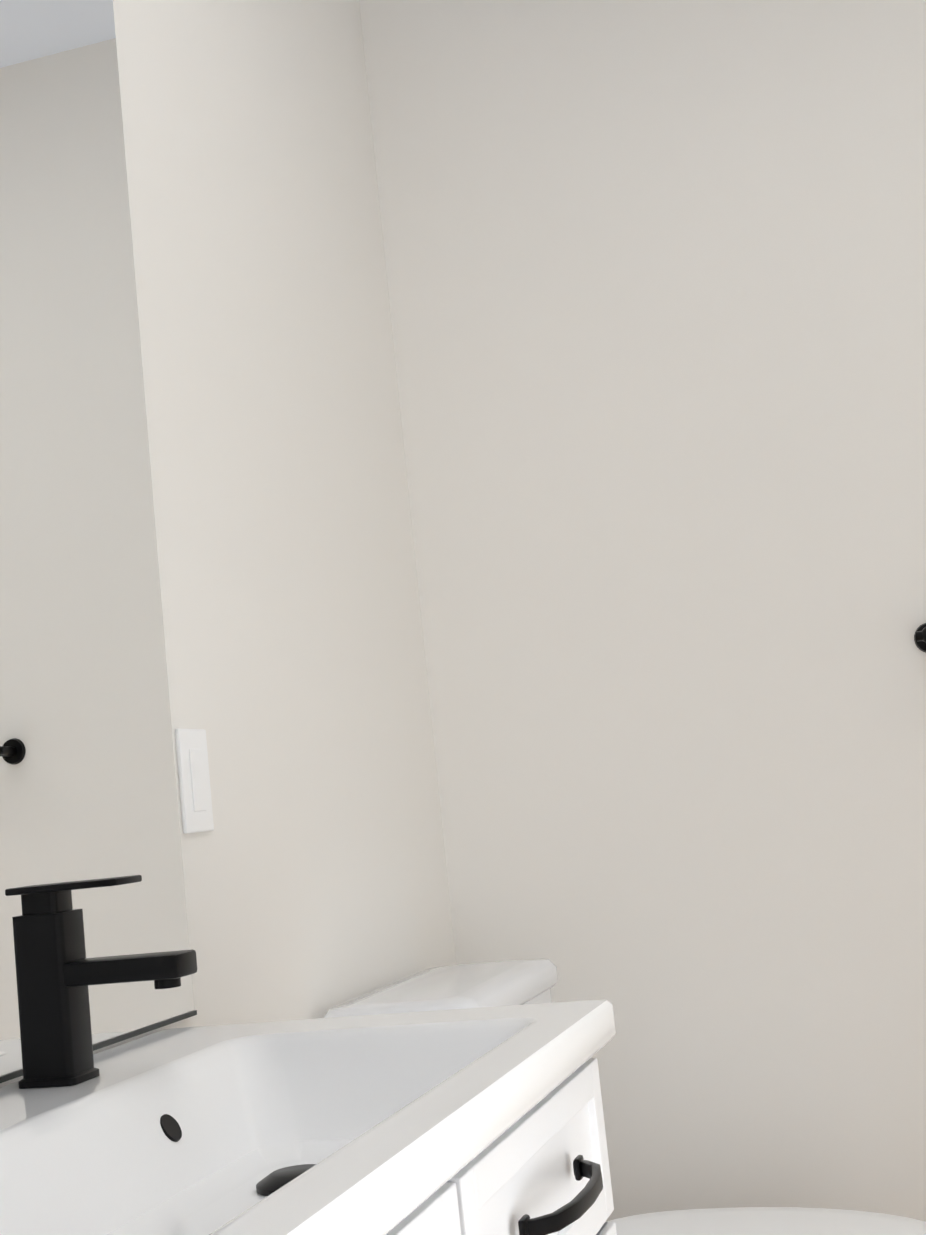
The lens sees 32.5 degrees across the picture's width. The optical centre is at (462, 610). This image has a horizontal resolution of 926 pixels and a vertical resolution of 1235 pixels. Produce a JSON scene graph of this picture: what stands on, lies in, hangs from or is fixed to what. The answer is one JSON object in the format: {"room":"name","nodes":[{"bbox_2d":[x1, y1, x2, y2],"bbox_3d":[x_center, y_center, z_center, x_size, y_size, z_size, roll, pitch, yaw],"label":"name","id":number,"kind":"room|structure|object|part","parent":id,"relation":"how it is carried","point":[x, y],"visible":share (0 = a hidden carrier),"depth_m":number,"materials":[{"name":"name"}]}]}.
{"room":"bathroom","nodes":[
{"label":"bathroom","id":0,"kind":"room"},
{"bbox_2d":[0,0,456,1086],"bbox_3d":[-0.503,0.008,1.408,0.120,2.530,2.940,-8,-7,16],"label":"wall","id":1,"kind":"structure","parent":0,"point":[316,876],"depth_m":2.15,"materials":[{"name":"white paint"}]},
{"bbox_2d":[0,0,194,1075],"bbox_3d":[-0.548,-0.263,1.146,0.008,1.284,1.337,-8,-7,16],"label":"mirror","id":2,"kind":"object","parent":1,"relation":"attached to","point":[88,788],"visible":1,"depth_m":1.61,"materials":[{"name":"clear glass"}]},
{"bbox_2d":[0,1010,196,1082],"bbox_3d":[-0.481,0.373,1.068,0.008,0.005,1.337,-8,-7,16],"label":"channel","id":3,"kind":"object","parent":1,"relation":"attached to","point":[19,1073],"visible":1,"depth_m":1.56,"materials":[{"name":"grey"}]},
{"bbox_2d":[175,728,213,833],"bbox_3d":[-0.301,0.191,1.788,0.008,0.116,0.070,-8,-7,16],"label":"switch plate","id":4,"kind":"object","parent":1,"relation":"attached to","point":[194,781],"visible":1,"depth_m":1.78,"materials":[{"name":"white plastic"}]},
{"bbox_2d":[359,0,925,1221],"bbox_3d":[1.153,-0.044,2.393,2.510,2.530,0.120,-8,-7,16],"label":"wall","id":5,"kind":"structure","parent":0,"point":[657,282],"depth_m":2.57,"materials":[{"name":"white paint"}]},
{"bbox_2d":[914,623,925,652],"bbox_3d":[0.943,0.006,2.349,0.538,0.048,0.075,-8,-7,16],"label":"towel rail","id":6,"kind":"object","parent":5,"relation":"attached to","point":[920,637],"visible":1,"depth_m":2.45,"materials":[{"name":"black metal"}]},
{"bbox_3d":[0.827,1.140,0.905,2.630,0.100,2.940,-8,-7,16],"label":"floor","id":7,"kind":"structure","parent":0,"visible":0},
{"bbox_2d":[0,875,616,1234],"bbox_3d":[-0.212,0.686,0.955,0.497,1.020,1.220,-8,-7,16],"label":"bathroom vanity","id":8,"kind":"object","parent":7,"relation":"on","point":[481,1121],"visible":1,"depth_m":1.31,"materials":[{"name":"white ceramic"}]},
{"bbox_2d":[323,959,925,1234],"bbox_3d":[0.275,0.891,2.068,0.742,0.843,0.476,-8,-7,16],"label":"toilet","id":9,"kind":"object","parent":7,"relation":"on","point":[495,984],"visible":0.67,"depth_m":2.13,"materials":[{"name":"white ceramic"}]},
{"bbox_3d":[-0.001,0.710,2.168,0.210,0.405,0.476,-8,-7,16],"label":"tank","id":10,"kind":"part","parent":9,"relation":"part of","materials":[{"name":"white ceramic"}]},
{"bbox_3d":[0.360,0.838,2.048,0.554,0.050,0.384,-8,-7,16],"label":"seat","id":11,"kind":"part","parent":9,"relation":"part of","materials":[{"name":"white plastic"}]}
]}

